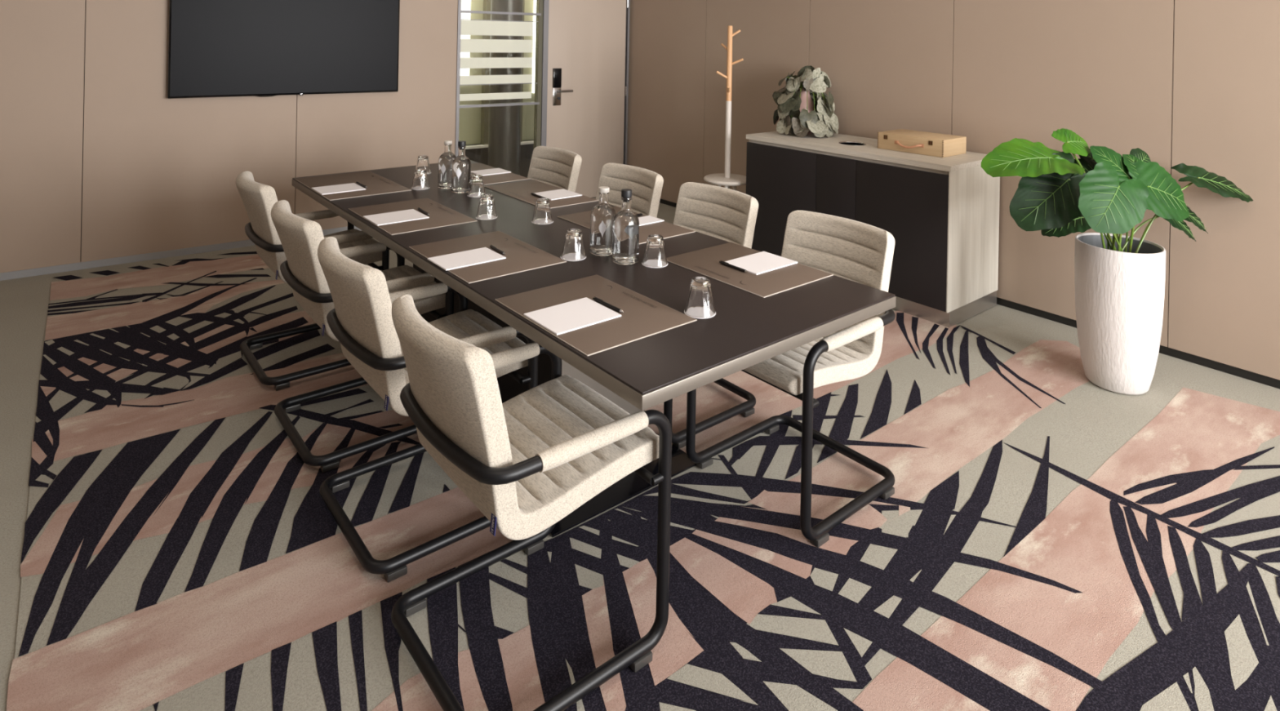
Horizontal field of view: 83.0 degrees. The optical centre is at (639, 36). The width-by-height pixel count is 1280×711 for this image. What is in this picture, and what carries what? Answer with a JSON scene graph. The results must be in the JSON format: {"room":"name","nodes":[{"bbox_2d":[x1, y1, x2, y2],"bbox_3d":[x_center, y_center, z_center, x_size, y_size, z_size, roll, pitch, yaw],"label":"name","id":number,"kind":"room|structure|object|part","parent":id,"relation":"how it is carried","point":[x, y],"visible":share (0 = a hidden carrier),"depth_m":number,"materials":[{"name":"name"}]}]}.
{"room":"meeting room","nodes":[
{"label":"meeting room","id":0,"kind":"room"},
{"bbox_2d":[0,0,457,272],"bbox_3d":[-3.707,0.076,4.402,5.386,2.750,0.100,1,0,-36],"label":"wall","id":1,"kind":"structure","parent":0,"point":[97,162],"depth_m":4.71,"materials":[{"name":"brown paint"}]},
{"bbox_2d":[0,226,360,280],"bbox_3d":[-3.710,1.429,4.371,5.386,0.044,0.040,1,0,-36],"label":"baseboard","id":2,"kind":"structure","parent":1,"relation":"attached to","point":[141,257],"depth_m":4.66,"materials":[{"name":"black wood"}]},
{"bbox_2d":[167,0,399,98],"bbox_3d":[-2.489,-0.006,5.191,1.501,0.868,0.066,1,0,-36],"label":"television","id":3,"kind":"object","parent":1,"relation":"attached to","point":[217,48],"visible":1,"depth_m":5.12,"materials":[{"name":"black"}]},
{"bbox_2d":[454,0,549,177],"bbox_3d":[-1.187,0.274,6.229,0.846,2.450,0.082,1,0,-36],"label":"window","id":4,"kind":"structure","parent":1,"relation":"in","point":[503,45],"depth_m":6.22,"materials":[{"name":"clear glass"}]},
{"bbox_2d":[546,0,628,197],"bbox_3d":[-0.471,0.290,6.707,0.864,2.434,0.120,1,0,-36],"label":"door","id":5,"kind":"structure","parent":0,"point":[586,51],"depth_m":6.71,"materials":[{"name":"beige wood"}]},
{"bbox_3d":[-0.749,0.543,6.509,0.081,0.161,0.016,1,0,-36],"label":"lock plate","id":6,"kind":"part","parent":5,"relation":"part of","materials":[{"name":"silver metal"}]},
{"bbox_3d":[-0.671,0.494,6.521,0.129,0.027,0.054,1,0,-36],"label":"handle","id":7,"kind":"part","parent":5,"relation":"part of","materials":[{"name":"silver metal"}]},
{"bbox_2d":[0,196,1279,710],"bbox_3d":[-0.290,1.566,1.925,7.450,0.100,8.700,1,0,-40],"label":"floor","id":8,"kind":"structure","parent":0,"point":[24,301],"depth_m":3.21,"materials":[{"name":"grey carpet"}]},
{"bbox_2d":[6,237,1279,710],"bbox_3d":[-0.020,1.518,3.185,4.169,0.006,6.300,1,0,-40],"label":"rug","id":9,"kind":"object","parent":8,"relation":"on","point":[1048,538],"visible":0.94,"depth_m":2.15,"materials":[{"name":"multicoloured carpet"}]},
{"bbox_2d":[235,171,389,390],"bbox_3d":[-1.536,1.058,3.352,0.597,0.855,0.533,1,0,-40],"label":"chair","id":10,"kind":"object","parent":9,"relation":"on","point":[259,199],"visible":0.62,"depth_m":3.16,"materials":[{"name":"fabric"}]},
{"bbox_3d":[-1.689,0.847,3.223,0.192,0.440,0.430,1,0,-40],"label":"backrest","id":11,"kind":"part","parent":10,"relation":"part of","materials":[{"name":"fabric"}]},
{"bbox_3d":[-1.469,1.027,3.407,0.424,0.102,0.430,1,0,-40],"label":"seat","id":12,"kind":"part","parent":10,"relation":"part of","materials":[{"name":"fabric"}]},
{"bbox_2d":[271,200,453,472],"bbox_3d":[-1.095,1.066,2.796,0.597,0.855,0.533,1,0,-40],"label":"chair","id":13,"kind":"object","parent":9,"relation":"on","point":[300,237],"visible":0.59,"depth_m":2.61,"materials":[{"name":"fabric"}]},
{"bbox_3d":[-1.247,0.855,2.667,0.192,0.440,0.430,1,0,-40],"label":"backrest","id":14,"kind":"part","parent":13,"relation":"part of","materials":[{"name":"fabric"}]},
{"bbox_3d":[-1.028,1.035,2.851,0.424,0.102,0.430,1,0,-40],"label":"seat","id":15,"kind":"part","parent":13,"relation":"part of","materials":[{"name":"fabric"}]},
{"bbox_2d":[317,236,537,582],"bbox_3d":[-0.704,1.073,2.309,0.597,0.855,0.533,1,0,-40],"label":"chair","id":16,"kind":"object","parent":9,"relation":"on","point":[361,319],"visible":0.68,"depth_m":2.11,"materials":[{"name":"fabric"}]},
{"bbox_3d":[-0.856,0.863,2.180,0.192,0.440,0.430,1,0,-40],"label":"backrest","id":17,"kind":"part","parent":16,"relation":"part of","materials":[{"name":"fabric"}]},
{"bbox_3d":[-0.636,1.042,2.364,0.424,0.102,0.430,1,0,-40],"label":"seat","id":18,"kind":"part","parent":16,"relation":"part of","materials":[{"name":"fabric"}]},
{"bbox_2d":[391,294,671,710],"bbox_3d":[-0.302,1.081,1.812,0.597,0.855,0.533,1,0,-40],"label":"chair","id":19,"kind":"object","parent":9,"relation":"on","point":[526,461],"visible":0.99,"depth_m":1.68,"materials":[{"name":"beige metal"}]},
{"bbox_3d":[-0.454,0.870,1.683,0.192,0.440,0.430,1,0,-40],"label":"backrest","id":20,"kind":"part","parent":19,"relation":"part of","materials":[{"name":"fabric"}]},
{"bbox_3d":[-0.235,1.050,1.867,0.424,0.102,0.430,1,0,-40],"label":"seat","id":21,"kind":"part","parent":19,"relation":"part of","materials":[{"name":"fabric"}]},
{"bbox_2d":[527,146,582,192],"bbox_3d":[-0.654,1.075,3.984,0.597,0.855,0.533,1,0,-40],"label":"chair","id":22,"kind":"object","parent":9,"relation":"on","point":[554,166],"visible":0.27,"depth_m":4.12,"materials":[{"name":"fabric"}]},
{"bbox_2d":[291,160,895,537],"bbox_3d":[-0.523,1.133,2.983,1.005,0.743,2.854,1,0,-40],"label":"conference table","id":23,"kind":"object","parent":9,"relation":"on","point":[747,329],"visible":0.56,"depth_m":2.21,"materials":[{"name":"black wood"}]},
{"bbox_2d":[294,171,411,200],"bbox_3d":[-1.445,0.742,3.624,0.381,0.004,0.588,1,0,-40],"label":"desk pad","id":24,"kind":"object","parent":23,"relation":"on","point":[376,184],"visible":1,"depth_m":3.64,"materials":[{"name":"brown leather"}]},
{"bbox_2d":[311,182,365,195],"bbox_3d":[-1.459,0.738,3.502,0.202,0.004,0.171,1,0,-40],"label":"notepad","id":25,"kind":"object","parent":24,"relation":"on","point":[350,187],"visible":1,"depth_m":3.49,"materials":[{"name":"white paper"}]},
{"bbox_2d":[355,181,367,187],"bbox_3d":[-1.377,0.736,3.579,0.010,0.011,0.145,1,0,-41],"label":"pen","id":26,"kind":"object","parent":24,"relation":"on","point":[357,182],"visible":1,"depth_m":3.57,"materials":[{"name":"black plastic"}]},
{"bbox_2d":[348,198,477,235],"bbox_3d":[-0.964,0.751,3.046,0.355,0.004,0.503,1,0,-40],"label":"desk pad","id":27,"kind":"object","parent":23,"relation":"on","point":[440,215],"visible":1,"depth_m":3.04,"materials":[{"name":"brown leather"}]},
{"bbox_2d":[363,208,429,226],"bbox_3d":[-1.007,0.747,2.987,0.213,0.004,0.169,1,0,-40],"label":"notepad","id":28,"kind":"object","parent":27,"relation":"on","point":[382,219],"visible":1,"depth_m":2.98,"materials":[{"name":"white paper"}]},
{"bbox_2d":[417,207,429,215],"bbox_3d":[-0.918,0.745,3.071,0.010,0.011,0.133,1,0,-37],"label":"pen","id":29,"kind":"object","parent":27,"relation":"on","point":[419,208],"visible":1,"depth_m":3.07,"materials":[{"name":"black plastic"}]},
{"bbox_2d":[437,140,456,189],"bbox_3d":[-0.956,0.637,3.598,0.092,0.233,0.092,1,0,-28],"label":"water bottle","id":30,"kind":"object","parent":23,"relation":"on","point":[446,159],"visible":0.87,"depth_m":3.56,"materials":[{"name":"grey"}]},
{"bbox_2d":[451,140,471,193],"bbox_3d":[-0.865,0.632,3.504,0.092,0.246,0.092,1,0,40],"label":"water bottle","id":31,"kind":"object","parent":23,"relation":"on","point":[461,164],"visible":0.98,"depth_m":3.47,"materials":[{"name":"clear glass"}]},
{"bbox_2d":[437,163,528,184],"bbox_3d":[-0.869,0.753,3.983,0.265,0.004,0.570,1,0,-40],"label":"desk pad","id":32,"kind":"object","parent":23,"relation":"on","point":[504,177],"visible":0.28,"depth_m":3.88,"materials":[{"name":"brown leather"}]},
{"bbox_2d":[471,168,511,175],"bbox_3d":[-0.828,0.750,3.998,0.182,0.004,0.138,1,0,-40],"label":"notepad","id":33,"kind":"object","parent":32,"relation":"on","point":[495,171],"visible":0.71,"depth_m":3.99,"materials":[{"name":"white paper"}]},
{"bbox_2d":[408,231,566,283],"bbox_3d":[-0.538,0.759,2.523,0.361,0.004,0.473,1,0,-40],"label":"desk pad","id":34,"kind":"object","parent":23,"relation":"on","point":[521,256],"visible":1,"depth_m":2.52,"materials":[{"name":"brown leather"}]},
{"bbox_2d":[427,247,506,271],"bbox_3d":[-0.588,0.755,2.458,0.217,0.004,0.147,1,0,-40],"label":"notepad","id":35,"kind":"object","parent":34,"relation":"on","point":[484,255],"visible":1,"depth_m":2.45,"materials":[{"name":"white paper"}]},
{"bbox_2d":[489,244,506,254],"bbox_3d":[-0.500,0.753,2.546,0.010,0.011,0.115,1,0,-38],"label":"pen","id":36,"kind":"object","parent":34,"relation":"on","point":[491,246],"visible":1,"depth_m":2.54,"materials":[{"name":"black plastic"}]},
{"bbox_2d":[484,179,598,208],"bbox_3d":[-0.487,0.760,3.504,0.290,0.004,0.575,1,0,-40],"label":"desk pad","id":37,"kind":"object","parent":23,"relation":"on","point":[522,190],"visible":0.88,"depth_m":3.52,"materials":[{"name":"brown leather"}]},
{"bbox_2d":[530,192,544,197],"bbox_3d":[-0.475,0.753,3.405,0.010,0.011,0.143,1,0,-39],"label":"pen","id":38,"kind":"object","parent":37,"relation":"on","point":[531,193],"visible":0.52,"depth_m":3.42,"materials":[{"name":"black plastic"}]},
{"bbox_2d":[533,188,582,199],"bbox_3d":[-0.395,0.758,3.469,0.174,0.004,0.162,1,0,-40],"label":"notepad","id":39,"kind":"object","parent":37,"relation":"on","point":[558,193],"visible":1,"depth_m":3.46,"materials":[{"name":"white paper"}]},
{"bbox_2d":[560,256,586,261],"bbox_3d":[-0.231,0.766,2.511,0.089,0.001,0.089,1,0,-40],"label":"coaster","id":40,"kind":"object","parent":23,"relation":"on","point":[585,256],"visible":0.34,"depth_m":2.48,"materials":[{"name":"white paper"}]},
{"bbox_2d":[560,228,586,260],"bbox_3d":[-0.230,0.720,2.511,0.086,0.092,0.086,1,0,8],"label":"tumbler","id":41,"kind":"object","parent":40,"relation":"on","point":[573,249],"visible":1,"depth_m":2.48,"materials":[{"name":"clear glass"}]},
{"bbox_3d":[-0.516,0.784,2.983,1.005,0.034,2.854,1,0,-40],"label":"edge frame","id":42,"kind":"part","parent":23,"relation":"part of","materials":[{"name":"black wood"}]},
{"bbox_2d":[494,275,697,355],"bbox_3d":[-0.132,0.767,2.031,0.365,0.004,0.462,1,0,-40],"label":"desk pad","id":43,"kind":"object","parent":23,"relation":"on","point":[642,317],"visible":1,"depth_m":2.02,"materials":[{"name":"brown leather"}]},
{"bbox_2d":[524,297,621,335],"bbox_3d":[-0.184,0.762,1.978,0.209,0.004,0.166,1,0,-40],"label":"notepad","id":44,"kind":"object","parent":43,"relation":"on","point":[567,317],"visible":1,"depth_m":1.97,"materials":[{"name":"white paper"}]},
{"bbox_2d":[592,296,623,312],"bbox_3d":[-0.090,0.760,2.046,0.010,0.011,0.137,1,0,-41],"label":"pen","id":45,"kind":"object","parent":43,"relation":"on","point":[597,300],"visible":1,"depth_m":2.04,"materials":[{"name":"black plastic"}]},
{"bbox_2d":[589,186,615,256],"bbox_3d":[-0.130,0.652,2.564,0.092,0.233,0.092,1,0,-40],"label":"water bottle","id":46,"kind":"object","parent":23,"relation":"on","point":[602,215],"visible":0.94,"depth_m":2.53,"materials":[{"name":"clear glass"}]},
{"bbox_3d":[-0.520,1.501,2.971,0.616,0.008,1.552,1,0,-40],"label":"plate","id":47,"kind":"part","parent":23,"relation":"part of","materials":[{"name":"black"}]},
{"bbox_2d":[612,188,639,265],"bbox_3d":[-0.048,0.648,2.471,0.092,0.246,0.092,1,0,-40],"label":"water bottle","id":48,"kind":"object","parent":23,"relation":"on","point":[625,227],"visible":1,"depth_m":2.44,"materials":[{"name":"clear glass"}]},
{"bbox_2d":[557,206,695,244],"bbox_3d":[-0.065,0.768,2.963,0.316,0.004,0.514,1,0,-40],"label":"desk pad","id":49,"kind":"object","parent":23,"relation":"on","point":[666,229],"visible":0.35,"depth_m":2.92,"materials":[{"name":"brown leather"}]},
{"bbox_2d":[638,215,663,226],"bbox_3d":[0.014,0.766,3.003,0.144,0.004,0.096,1,0,-40],"label":"notepad","id":50,"kind":"object","parent":49,"relation":"on","point":[647,220],"visible":0.57,"depth_m":3.01,"materials":[{"name":"white paper"}]},
{"bbox_2d":[641,262,667,267],"bbox_3d":[0.051,0.772,2.456,0.089,0.001,0.089,1,0,-40],"label":"coaster","id":51,"kind":"object","parent":23,"relation":"on","point":[642,262],"visible":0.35,"depth_m":2.42,"materials":[{"name":"white paper"}]},
{"bbox_2d":[642,234,667,266],"bbox_3d":[0.051,0.725,2.456,0.086,0.092,0.086,1,0,29],"label":"tumbler","id":52,"kind":"object","parent":51,"relation":"on","point":[655,255],"visible":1,"depth_m":2.43,"materials":[{"name":"clear glass"}]},
{"bbox_2d":[684,310,715,318],"bbox_3d":[0.168,0.774,2.028,0.089,0.001,0.089,1,0,-40],"label":"coaster","id":53,"kind":"object","parent":23,"relation":"on","point":[684,310],"visible":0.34,"depth_m":1.99,"materials":[{"name":"white paper"}]},
{"bbox_2d":[684,276,715,317],"bbox_3d":[0.169,0.727,2.028,0.086,0.092,0.086,1,0,-40],"label":"tumbler","id":54,"kind":"object","parent":53,"relation":"on","point":[700,303],"visible":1,"depth_m":2.00,"materials":[{"name":"clear glass"}]},
{"bbox_2d":[666,242,833,297],"bbox_3d":[0.356,0.776,2.437,0.344,0.004,0.458,1,0,-40],"label":"desk pad","id":55,"kind":"object","parent":23,"relation":"on","point":[705,261],"visible":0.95,"depth_m":2.37,"materials":[{"name":"brown leather"}]},
{"bbox_2d":[719,260,748,272],"bbox_3d":[0.313,0.768,2.409,0.010,0.011,0.134,1,0,-39],"label":"pen","id":56,"kind":"object","parent":55,"relation":"on","point":[722,262],"visible":1,"depth_m":2.41,"materials":[{"name":"black plastic"}]},
{"bbox_2d":[724,251,797,275],"bbox_3d":[0.412,0.774,2.473,0.211,0.004,0.151,1,0,-40],"label":"notepad","id":57,"kind":"object","parent":55,"relation":"on","point":[762,262],"visible":1,"depth_m":2.47,"materials":[{"name":"white paper"}]},
{"bbox_3d":[-0.401,0.763,2.978,0.089,0.001,0.089,1,0,-40],"label":"coaster","id":58,"kind":"object","parent":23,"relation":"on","visible":0},
{"bbox_2d":[532,197,553,223],"bbox_3d":[-0.400,0.717,2.978,0.086,0.092,0.086,1,0,-13],"label":"tumbler","id":59,"kind":"object","parent":58,"relation":"on","point":[542,212],"visible":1,"depth_m":2.95,"materials":[{"name":"clear glass"}]},
{"bbox_3d":[-0.643,0.759,3.032,0.089,0.001,0.089,1,0,-40],"label":"coaster","id":60,"kind":"object","parent":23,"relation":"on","visible":0},
{"bbox_2d":[475,193,497,219],"bbox_3d":[-0.642,0.712,3.032,0.086,0.092,0.086,1,0,-34],"label":"tumbler","id":61,"kind":"object","parent":60,"relation":"on","point":[486,207],"visible":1,"depth_m":3.00,"materials":[{"name":"clear glass"}]},
{"bbox_3d":[-1.085,0.750,3.577,0.089,0.001,0.089,1,0,-40],"label":"coaster","id":62,"kind":"object","parent":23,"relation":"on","visible":0},
{"bbox_2d":[411,168,429,189],"bbox_3d":[-1.084,0.704,3.577,0.086,0.092,0.086,1,0,13],"label":"tumbler","id":63,"kind":"object","parent":62,"relation":"on","point":[420,181],"visible":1,"depth_m":3.55,"materials":[{"name":"clear glass"}]},
{"bbox_3d":[-0.777,0.756,3.442,0.089,0.001,0.089,1,0,-40],"label":"coaster","id":64,"kind":"object","parent":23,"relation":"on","visible":0},
{"bbox_2d":[467,174,485,196],"bbox_3d":[-0.776,0.709,3.442,0.086,0.092,0.086,1,0,34],"label":"tumbler","id":65,"kind":"object","parent":64,"relation":"on","point":[477,188],"visible":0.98,"depth_m":3.42,"materials":[{"name":"clear glass"}]},
{"bbox_3d":[-1.189,0.748,3.958,0.089,0.001,0.089,1,0,-40],"label":"coaster","id":66,"kind":"object","parent":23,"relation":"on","visible":0},
{"bbox_2d":[415,155,431,173],"bbox_3d":[-1.188,0.702,3.958,0.086,0.092,0.086,1,0,-8],"label":"tumbler","id":67,"kind":"object","parent":66,"relation":"on","point":[423,162],"visible":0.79,"depth_m":3.94,"materials":[{"name":"clear glass"}]},
{"bbox_2d":[595,163,663,217],"bbox_3d":[-0.221,1.083,3.460,0.597,0.855,0.533,1,0,-40],"label":"chair","id":68,"kind":"object","parent":9,"relation":"on","point":[646,185],"visible":0.2,"depth_m":3.57,"materials":[{"name":"fabric"}]},
{"bbox_2d":[663,182,758,448],"bbox_3d":[0.158,1.090,3.001,0.597,0.855,0.533,1,0,-40],"label":"chair","id":69,"kind":"object","parent":9,"relation":"on","point":[725,214],"visible":0.3,"depth_m":3.07,"materials":[{"name":"fabric"}]},
{"bbox_3d":[0.141,1.205,2.989,0.531,0.587,0.524,1,0,-40],"label":"frame","id":70,"kind":"part","parent":69,"relation":"part of","materials":[{"name":"black metal"}]},
{"bbox_3d":[0.318,0.885,3.130,0.192,0.440,0.430,1,0,-40],"label":"backrest","id":71,"kind":"part","parent":69,"relation":"part of","materials":[{"name":"fabric"}]},
{"bbox_2d":[703,25,746,191],"bbox_3d":[0.627,0.728,5.153,0.336,1.604,0.336,1,0,-40],"label":"coat stand","id":72,"kind":"object","parent":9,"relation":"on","point":[726,179],"visible":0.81,"depth_m":5.13,"materials":[{"name":"beige paint"}]},
{"bbox_2d":[703,173,746,186],"bbox_3d":[0.621,1.021,5.153,0.336,0.029,0.336,1,0,-40],"label":"shelf","id":73,"kind":"object","parent":72,"relation":"attached to","point":[719,179],"depth_m":5.08,"materials":[{"name":"white metal"}]},
{"bbox_2d":[685,210,895,547],"bbox_3d":[0.546,1.097,2.499,0.597,0.855,0.533,1,0,-40],"label":"chair","id":74,"kind":"object","parent":9,"relation":"on","point":[857,251],"visible":0.55,"depth_m":2.45,"materials":[{"name":"fabric"}]},
{"bbox_3d":[0.530,1.212,2.487,0.531,0.587,0.524,1,0,-40],"label":"frame","id":75,"kind":"part","parent":74,"relation":"part of","materials":[{"name":"black metal"}]},
{"bbox_3d":[0.480,1.064,2.444,0.424,0.102,0.430,1,0,-40],"label":"seat","id":76,"kind":"part","parent":74,"relation":"part of","materials":[{"name":"fabric"}]},
{"bbox_3d":[0.706,0.892,2.628,0.192,0.440,0.430,1,0,-40],"label":"backrest","id":77,"kind":"part","parent":74,"relation":"part of","materials":[{"name":"fabric"}]},
{"bbox_2d":[981,128,1253,395],"bbox_3d":[2.152,0.996,3.222,1.259,1.122,0.437,1,0,-16],"label":"potted plant","id":78,"kind":"object","parent":9,"relation":"on","point":[1119,279],"visible":1,"depth_m":3.16,"materials":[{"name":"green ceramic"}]},
{"bbox_3d":[2.142,1.242,3.243,0.340,0.631,0.340,1,0,-40],"label":"planter","id":79,"kind":"part","parent":78,"relation":"part of","materials":[{"name":"white ceramic"}]},
{"bbox_2d":[746,131,999,327],"bbox_3d":[1.396,1.111,4.550,0.588,0.866,1.436,1,0,-40],"label":"sideboard","id":80,"kind":"object","parent":8,"relation":"on","point":[941,215],"visible":0.87,"depth_m":4.08,"materials":[{"name":"brown wood"}]},
{"bbox_3d":[0.908,1.084,4.701,0.018,0.722,0.573,1,0,-40],"label":"cabinet door","id":81,"kind":"part","parent":80,"relation":"part of","materials":[{"name":"black wood"}]},
{"bbox_2d":[772,65,839,137],"bbox_3d":[1.128,0.441,4.988,0.446,0.474,0.451,1,0,-40],"label":"trailing plant","id":82,"kind":"object","parent":80,"relation":"on","point":[804,108],"visible":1,"depth_m":4.89,"materials":[{"name":"green plant"}]},
{"bbox_3d":[1.181,1.089,4.369,0.018,0.722,0.280,1,0,-40],"label":"cabinet door","id":83,"kind":"part","parent":80,"relation":"part of","materials":[{"name":"black wood"}]},
{"bbox_2d":[746,131,986,172],"bbox_3d":[1.404,0.695,4.550,0.588,0.030,1.436,1,0,-40],"label":"countertop","id":84,"kind":"structure","parent":80,"relation":"on","point":[825,144],"depth_m":4.31,"materials":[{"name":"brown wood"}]},
{"bbox_3d":[1.451,1.095,4.043,0.018,0.722,0.562,1,0,-40],"label":"cabinet door","id":85,"kind":"part","parent":80,"relation":"part of","materials":[{"name":"black wood"}]},
{"bbox_2d":[877,128,966,157],"bbox_3d":[1.670,0.636,4.317,0.309,0.098,0.415,1,0,-40],"label":"case","id":86,"kind":"object","parent":80,"relation":"on","point":[930,144],"visible":1,"depth_m":4.22,"materials":[{"name":"brown wood"}]},
{"bbox_3d":[1.565,0.638,4.229,0.035,0.034,0.184,1,0,-40],"label":"handle","id":87,"kind":"part","parent":86,"relation":"part of","materials":[{"name":"brown leather"}]},
{"bbox_2d":[626,0,1279,380],"bbox_3d":[2.426,0.193,3.898,0.121,2.750,8.320,1,0,-38],"label":"wall","id":88,"kind":"structure","parent":0,"point":[1189,82],"depth_m":4.03,"materials":[{"name":"brown paint"}]},
{"bbox_2d":[622,0,630,164],"bbox_3d":[-0.144,0.294,6.994,0.039,2.450,0.064,1,0,-36],"label":"trim","id":89,"kind":"structure","parent":88,"relation":"attached to","point":[627,33],"depth_m":6.98,"materials":[{"name":"grey metal"}]},
{"bbox_2d":[659,198,1279,389],"bbox_3d":[2.369,1.548,3.860,0.018,0.038,8.300,1,0,-38],"label":"baseboard","id":90,"kind":"structure","parent":88,"relation":"attached to","point":[1239,372],"depth_m":3.51,"materials":[{"name":"black wood"}]}
]}

